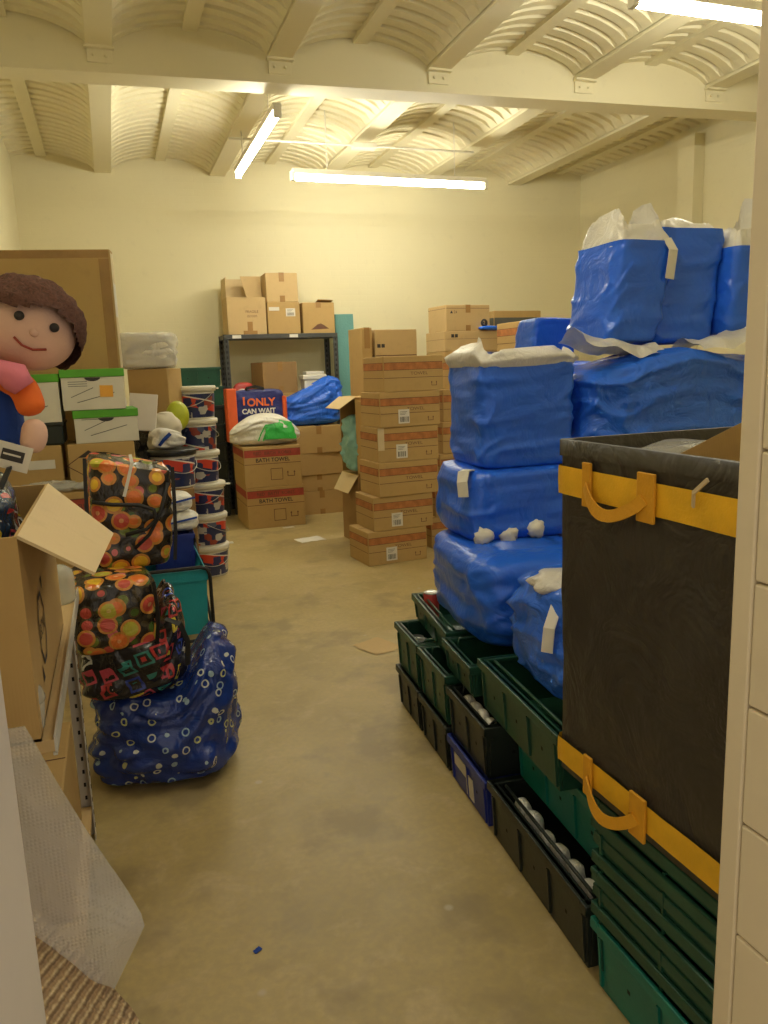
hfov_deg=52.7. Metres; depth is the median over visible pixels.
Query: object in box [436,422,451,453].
cardboard box
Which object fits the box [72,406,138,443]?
box
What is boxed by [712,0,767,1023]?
wall
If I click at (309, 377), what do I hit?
plastic tub
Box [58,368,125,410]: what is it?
box
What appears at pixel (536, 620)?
wrapped package
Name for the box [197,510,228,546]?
plastic bucket
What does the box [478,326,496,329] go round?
envelope
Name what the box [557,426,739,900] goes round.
container
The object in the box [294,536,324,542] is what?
paper scrap
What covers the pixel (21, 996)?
trim
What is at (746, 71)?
beam
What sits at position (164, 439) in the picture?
print
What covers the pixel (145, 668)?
shopping bag
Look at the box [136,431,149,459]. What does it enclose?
bag
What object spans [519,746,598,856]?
plastic crate
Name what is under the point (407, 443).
cardboard box
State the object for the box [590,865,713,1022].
plastic crate
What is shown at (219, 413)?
plastic crate
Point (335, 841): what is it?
floor
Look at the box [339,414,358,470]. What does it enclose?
bag
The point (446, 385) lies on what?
cardboard box
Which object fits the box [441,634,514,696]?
plastic crate
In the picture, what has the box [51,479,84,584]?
cardboard box
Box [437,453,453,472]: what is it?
cardboard box
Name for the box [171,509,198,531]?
wrapped bundle
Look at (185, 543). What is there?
plastic box
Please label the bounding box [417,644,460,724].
plastic crate
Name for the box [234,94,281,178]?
fluorescent light
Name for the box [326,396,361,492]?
open cardboard box
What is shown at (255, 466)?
cardboard box
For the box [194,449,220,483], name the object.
plastic bucket
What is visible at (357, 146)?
conduit pipe
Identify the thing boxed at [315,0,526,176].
beam
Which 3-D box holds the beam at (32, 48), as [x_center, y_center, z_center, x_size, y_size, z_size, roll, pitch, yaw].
[0.398,-3.509,6.126,7.333,0.420,0.301,-5,11,-15]
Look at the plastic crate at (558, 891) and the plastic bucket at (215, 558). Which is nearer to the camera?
the plastic crate at (558, 891)
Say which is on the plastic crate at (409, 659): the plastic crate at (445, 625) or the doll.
the plastic crate at (445, 625)
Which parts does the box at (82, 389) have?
lid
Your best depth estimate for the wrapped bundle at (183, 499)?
4.81 m
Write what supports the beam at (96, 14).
attached to the ceiling
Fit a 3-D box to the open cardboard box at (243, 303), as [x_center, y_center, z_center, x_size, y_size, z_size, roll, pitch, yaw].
[-1.631,-2.385,8.974,0.443,0.660,0.382,-6,11,-20]
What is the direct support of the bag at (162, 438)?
on the plastic bucket at (182, 458)
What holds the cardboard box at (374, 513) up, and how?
on the cardboard box at (371, 548)
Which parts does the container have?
carry handle, carry handle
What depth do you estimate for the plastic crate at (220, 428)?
8.88 m
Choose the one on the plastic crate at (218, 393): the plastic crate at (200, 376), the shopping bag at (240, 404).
the plastic crate at (200, 376)
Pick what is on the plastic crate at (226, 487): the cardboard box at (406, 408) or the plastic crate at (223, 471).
the plastic crate at (223, 471)
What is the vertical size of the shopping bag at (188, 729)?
0.574 m
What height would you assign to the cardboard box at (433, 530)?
0.285 m
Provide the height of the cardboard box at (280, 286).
0.327 m
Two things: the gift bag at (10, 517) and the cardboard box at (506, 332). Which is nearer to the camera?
the gift bag at (10, 517)
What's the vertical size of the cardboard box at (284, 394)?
0.161 m
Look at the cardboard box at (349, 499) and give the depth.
7.47 m
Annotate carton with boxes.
[0,249,126,479]
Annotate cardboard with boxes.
[32,909,139,1023]
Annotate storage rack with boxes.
[10,586,96,954]
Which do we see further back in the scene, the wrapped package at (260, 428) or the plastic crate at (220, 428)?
the plastic crate at (220, 428)
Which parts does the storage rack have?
rail, post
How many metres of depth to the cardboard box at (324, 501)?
8.98 m
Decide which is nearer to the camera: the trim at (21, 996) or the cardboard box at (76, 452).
the trim at (21, 996)
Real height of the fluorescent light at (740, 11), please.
0.505 m
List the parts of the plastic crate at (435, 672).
bale arm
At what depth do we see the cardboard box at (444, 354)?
8.73 m
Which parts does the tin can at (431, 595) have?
lid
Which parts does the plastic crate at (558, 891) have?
bale arm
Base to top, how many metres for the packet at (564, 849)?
0.179 m
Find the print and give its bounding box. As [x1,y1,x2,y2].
[158,433,171,445]
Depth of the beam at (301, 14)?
5.67 m
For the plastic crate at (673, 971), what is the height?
0.200 m
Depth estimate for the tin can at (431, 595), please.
3.65 m
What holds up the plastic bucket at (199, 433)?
on the plastic bucket at (206, 471)
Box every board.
[129,393,157,430]
[334,314,353,395]
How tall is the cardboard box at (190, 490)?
0.862 m
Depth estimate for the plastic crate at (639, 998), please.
1.90 m
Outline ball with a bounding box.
[166,401,188,429]
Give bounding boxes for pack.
[120,332,176,368]
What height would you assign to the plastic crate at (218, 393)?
0.214 m
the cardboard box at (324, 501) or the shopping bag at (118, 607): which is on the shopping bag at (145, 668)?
the shopping bag at (118, 607)
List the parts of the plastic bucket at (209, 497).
lid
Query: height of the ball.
0.220 m
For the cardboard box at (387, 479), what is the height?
0.287 m
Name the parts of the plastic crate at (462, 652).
bale arm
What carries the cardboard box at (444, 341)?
on the cardboard box at (444, 354)
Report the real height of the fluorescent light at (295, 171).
0.685 m
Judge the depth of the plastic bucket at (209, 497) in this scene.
6.23 m
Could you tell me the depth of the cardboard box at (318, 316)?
9.11 m
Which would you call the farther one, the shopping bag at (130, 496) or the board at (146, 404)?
the board at (146, 404)
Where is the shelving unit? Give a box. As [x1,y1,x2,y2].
[218,333,340,514]
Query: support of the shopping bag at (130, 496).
on the shopping bag at (118, 607)
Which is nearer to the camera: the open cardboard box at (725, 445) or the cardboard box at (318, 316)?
the open cardboard box at (725, 445)
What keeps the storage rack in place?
on the floor
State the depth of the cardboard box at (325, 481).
8.93 m
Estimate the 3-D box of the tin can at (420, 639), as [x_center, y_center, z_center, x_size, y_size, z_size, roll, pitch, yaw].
[0.172,0.674,3.647,0.072,0.155,0.072,-6,11,-19]
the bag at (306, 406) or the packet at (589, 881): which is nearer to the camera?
the packet at (589, 881)
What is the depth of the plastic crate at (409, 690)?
3.63 m
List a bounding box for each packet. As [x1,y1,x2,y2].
[233,382,252,390]
[463,694,475,703]
[470,701,482,710]
[477,708,489,718]
[484,717,496,724]
[515,797,531,815]
[524,810,544,833]
[539,830,555,846]
[549,843,570,865]
[564,859,585,884]
[579,878,594,898]
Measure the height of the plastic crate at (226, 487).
0.214 m
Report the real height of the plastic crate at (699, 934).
0.200 m
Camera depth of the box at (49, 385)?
4.28 m
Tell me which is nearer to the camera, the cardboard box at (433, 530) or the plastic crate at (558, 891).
the plastic crate at (558, 891)
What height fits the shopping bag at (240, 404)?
0.630 m
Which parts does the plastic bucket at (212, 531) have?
lid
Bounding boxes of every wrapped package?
[229,413,299,444]
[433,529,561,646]
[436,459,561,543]
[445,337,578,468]
[506,564,563,699]
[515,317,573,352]
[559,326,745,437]
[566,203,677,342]
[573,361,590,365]
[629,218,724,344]
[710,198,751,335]
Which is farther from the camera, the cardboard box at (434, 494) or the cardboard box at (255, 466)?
the cardboard box at (255, 466)
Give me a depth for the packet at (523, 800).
2.57 m
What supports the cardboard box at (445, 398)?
on the cardboard box at (444, 434)
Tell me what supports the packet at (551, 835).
in the plastic crate at (558, 891)
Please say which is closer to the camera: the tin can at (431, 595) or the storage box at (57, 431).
the tin can at (431, 595)
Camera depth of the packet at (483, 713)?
2.83 m
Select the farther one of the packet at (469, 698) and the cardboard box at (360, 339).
the cardboard box at (360, 339)
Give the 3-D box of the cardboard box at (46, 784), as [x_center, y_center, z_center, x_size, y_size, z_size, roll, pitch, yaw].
[-1.205,0.954,2.337,0.500,0.362,0.554,-6,11,-19]
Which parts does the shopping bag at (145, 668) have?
handle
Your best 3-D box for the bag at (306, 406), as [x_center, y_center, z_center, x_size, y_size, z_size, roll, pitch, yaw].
[-0.863,-1.282,8.924,0.791,0.553,0.449,-5,11,-17]
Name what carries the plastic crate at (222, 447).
on the plastic crate at (223, 471)
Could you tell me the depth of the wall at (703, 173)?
8.24 m
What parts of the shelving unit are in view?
shelf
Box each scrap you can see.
[253,946,261,953]
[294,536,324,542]
[353,637,397,655]
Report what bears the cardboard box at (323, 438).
on the cardboard box at (330, 462)
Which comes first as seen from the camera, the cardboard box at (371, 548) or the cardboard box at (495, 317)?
the cardboard box at (371, 548)
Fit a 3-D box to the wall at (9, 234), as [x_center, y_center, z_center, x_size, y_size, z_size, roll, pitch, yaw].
[-2.601,-1.229,4.526,0.200,4.200,9.170,-6,11,-19]
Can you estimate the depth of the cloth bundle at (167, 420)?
5.55 m
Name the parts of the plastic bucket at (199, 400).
lid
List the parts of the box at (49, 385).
lid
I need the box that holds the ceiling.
[0,0,761,181]
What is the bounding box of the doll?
[0,272,86,473]
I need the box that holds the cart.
[145,475,214,642]
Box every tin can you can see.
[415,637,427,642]
[424,590,438,616]
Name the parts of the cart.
frame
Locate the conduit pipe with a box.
[228,137,473,152]
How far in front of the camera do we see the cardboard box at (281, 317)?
8.96 m
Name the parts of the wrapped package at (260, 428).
green panel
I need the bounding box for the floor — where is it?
[62,509,629,1023]
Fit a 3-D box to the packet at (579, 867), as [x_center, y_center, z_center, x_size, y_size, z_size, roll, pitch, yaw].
[0.558,1.107,2.264,0.062,0.184,0.083,-8,12,-29]
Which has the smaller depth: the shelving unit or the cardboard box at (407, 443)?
the cardboard box at (407, 443)
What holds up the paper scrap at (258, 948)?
on the floor
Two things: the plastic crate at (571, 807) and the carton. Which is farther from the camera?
the carton
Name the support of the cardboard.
on the floor
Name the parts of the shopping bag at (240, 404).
panel, handle, panel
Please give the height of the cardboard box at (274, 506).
0.441 m
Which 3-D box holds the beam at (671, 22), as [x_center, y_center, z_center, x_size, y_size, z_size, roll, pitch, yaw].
[1.876,-3.543,5.669,0.180,0.230,8.643,-6,11,-19]
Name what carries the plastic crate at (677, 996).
on the plastic crate at (639, 998)
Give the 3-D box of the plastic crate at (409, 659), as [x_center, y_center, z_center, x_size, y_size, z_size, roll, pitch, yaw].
[0.379,0.639,3.682,0.580,0.225,0.360,-5,11,-14]
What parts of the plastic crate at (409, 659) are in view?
bale arm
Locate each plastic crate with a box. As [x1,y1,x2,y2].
[180,367,220,385]
[214,386,223,404]
[214,405,224,423]
[216,423,225,442]
[217,442,227,461]
[218,460,228,479]
[224,478,229,497]
[224,497,231,515]
[394,619,436,688]
[396,663,423,730]
[411,592,470,653]
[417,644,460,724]
[418,693,452,770]
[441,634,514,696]
[446,683,519,777]
[447,733,519,825]
[477,654,582,790]
[487,775,598,967]
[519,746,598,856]
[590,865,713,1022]
[590,915,692,1023]
[591,814,716,960]
[591,847,714,980]
[591,898,711,1023]
[593,795,717,917]
[593,830,715,956]
[593,882,712,1019]
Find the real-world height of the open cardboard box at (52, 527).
0.422 m
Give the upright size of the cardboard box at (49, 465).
0.221 m
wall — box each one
[0,135,19,249]
[10,151,580,441]
[579,119,755,360]
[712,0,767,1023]
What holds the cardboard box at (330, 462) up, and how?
on the cardboard box at (325, 481)
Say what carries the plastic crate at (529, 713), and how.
on the plastic crate at (571, 807)
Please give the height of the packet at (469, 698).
0.174 m
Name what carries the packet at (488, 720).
in the plastic crate at (496, 753)
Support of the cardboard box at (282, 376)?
on the cardboard box at (284, 394)
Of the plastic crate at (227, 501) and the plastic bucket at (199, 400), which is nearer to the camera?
the plastic bucket at (199, 400)
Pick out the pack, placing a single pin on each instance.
(139, 350)
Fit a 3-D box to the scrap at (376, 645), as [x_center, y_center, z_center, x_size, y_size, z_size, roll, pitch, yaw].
[-0.040,0.799,4.612,0.214,0.004,0.258,-10,13,-38]
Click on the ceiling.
(39, 118)
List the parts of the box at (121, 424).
lid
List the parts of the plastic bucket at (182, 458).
lid, wire handle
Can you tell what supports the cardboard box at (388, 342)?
on the cardboard box
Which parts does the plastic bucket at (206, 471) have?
lid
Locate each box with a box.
[0,444,67,486]
[0,483,112,746]
[12,722,81,923]
[24,374,65,422]
[44,419,67,444]
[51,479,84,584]
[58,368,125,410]
[67,440,134,483]
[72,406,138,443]
[127,368,182,412]
[155,529,195,573]
[171,486,199,555]
[221,276,266,334]
[233,442,301,488]
[236,481,305,529]
[251,361,297,392]
[260,272,297,302]
[265,302,300,333]
[283,392,294,396]
[292,423,341,453]
[299,299,334,332]
[301,452,341,475]
[302,473,339,491]
[304,489,342,514]
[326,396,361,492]
[341,472,360,538]
[348,327,371,395]
[349,524,426,565]
[355,491,432,531]
[360,390,439,427]
[360,425,437,462]
[360,458,437,497]
[363,355,442,391]
[372,329,416,356]
[426,330,496,352]
[426,516,447,547]
[427,350,496,356]
[428,305,489,332]
[432,492,438,516]
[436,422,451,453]
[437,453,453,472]
[439,389,451,421]
[443,357,449,388]
[489,311,540,325]
[497,321,519,351]
[680,422,741,460]
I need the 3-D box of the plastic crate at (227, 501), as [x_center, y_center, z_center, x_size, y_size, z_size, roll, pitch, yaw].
[-2.080,-0.066,9.138,0.520,0.214,0.380,-6,11,-19]
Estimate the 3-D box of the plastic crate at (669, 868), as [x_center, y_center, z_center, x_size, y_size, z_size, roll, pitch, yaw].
[0.806,0.833,1.793,0.400,0.210,0.530,-6,11,-19]
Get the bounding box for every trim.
[0,672,45,1023]
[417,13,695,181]
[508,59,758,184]
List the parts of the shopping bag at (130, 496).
handle, handle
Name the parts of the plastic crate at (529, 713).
bale arm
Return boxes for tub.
[299,371,325,388]
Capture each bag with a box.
[0,466,22,537]
[68,565,159,655]
[77,579,190,700]
[82,452,177,567]
[88,621,241,785]
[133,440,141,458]
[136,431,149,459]
[149,428,185,448]
[223,385,287,442]
[286,376,342,425]
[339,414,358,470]
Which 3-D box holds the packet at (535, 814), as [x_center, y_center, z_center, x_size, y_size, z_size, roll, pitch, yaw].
[0.487,1.062,2.517,0.060,0.185,0.076,-6,11,-22]
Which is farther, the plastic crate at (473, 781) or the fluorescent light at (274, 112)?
the fluorescent light at (274, 112)
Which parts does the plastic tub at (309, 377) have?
lid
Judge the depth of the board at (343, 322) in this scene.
9.41 m
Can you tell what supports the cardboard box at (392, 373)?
on the cardboard box at (406, 408)
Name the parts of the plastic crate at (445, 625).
bale arm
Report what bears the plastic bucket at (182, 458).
on the cardboard box at (190, 490)
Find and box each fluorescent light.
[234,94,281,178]
[290,110,487,189]
[628,0,761,25]
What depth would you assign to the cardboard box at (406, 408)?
6.43 m
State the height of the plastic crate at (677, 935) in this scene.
0.200 m
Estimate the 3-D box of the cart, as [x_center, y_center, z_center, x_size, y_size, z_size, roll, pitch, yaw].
[-1.304,0.308,4.749,0.422,1.010,0.870,-6,11,-19]
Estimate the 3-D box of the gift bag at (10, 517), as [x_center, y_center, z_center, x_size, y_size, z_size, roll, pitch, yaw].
[-1.106,0.148,1.855,0.492,0.516,0.470,-7,12,-27]
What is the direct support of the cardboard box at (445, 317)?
on the cardboard box at (444, 341)
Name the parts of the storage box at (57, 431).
lid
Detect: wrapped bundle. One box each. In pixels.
[171,490,194,511]
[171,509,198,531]
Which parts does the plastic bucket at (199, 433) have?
lid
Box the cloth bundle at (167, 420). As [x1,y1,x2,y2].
[147,412,181,448]
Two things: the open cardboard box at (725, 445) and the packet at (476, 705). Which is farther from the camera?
the packet at (476, 705)
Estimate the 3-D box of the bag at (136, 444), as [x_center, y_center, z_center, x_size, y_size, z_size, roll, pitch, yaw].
[-1.829,0.078,5.533,0.366,1.215,0.386,-6,11,-19]
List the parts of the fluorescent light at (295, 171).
hanging rod, hanging rod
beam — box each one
[0,10,758,121]
[81,0,111,172]
[209,0,324,175]
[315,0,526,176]
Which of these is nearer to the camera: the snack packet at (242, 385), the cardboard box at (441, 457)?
the cardboard box at (441, 457)
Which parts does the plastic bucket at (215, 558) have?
lid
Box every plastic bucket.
[147,446,198,488]
[181,385,218,419]
[181,417,218,451]
[193,479,229,515]
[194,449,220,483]
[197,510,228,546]
[199,540,233,576]
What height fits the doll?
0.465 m

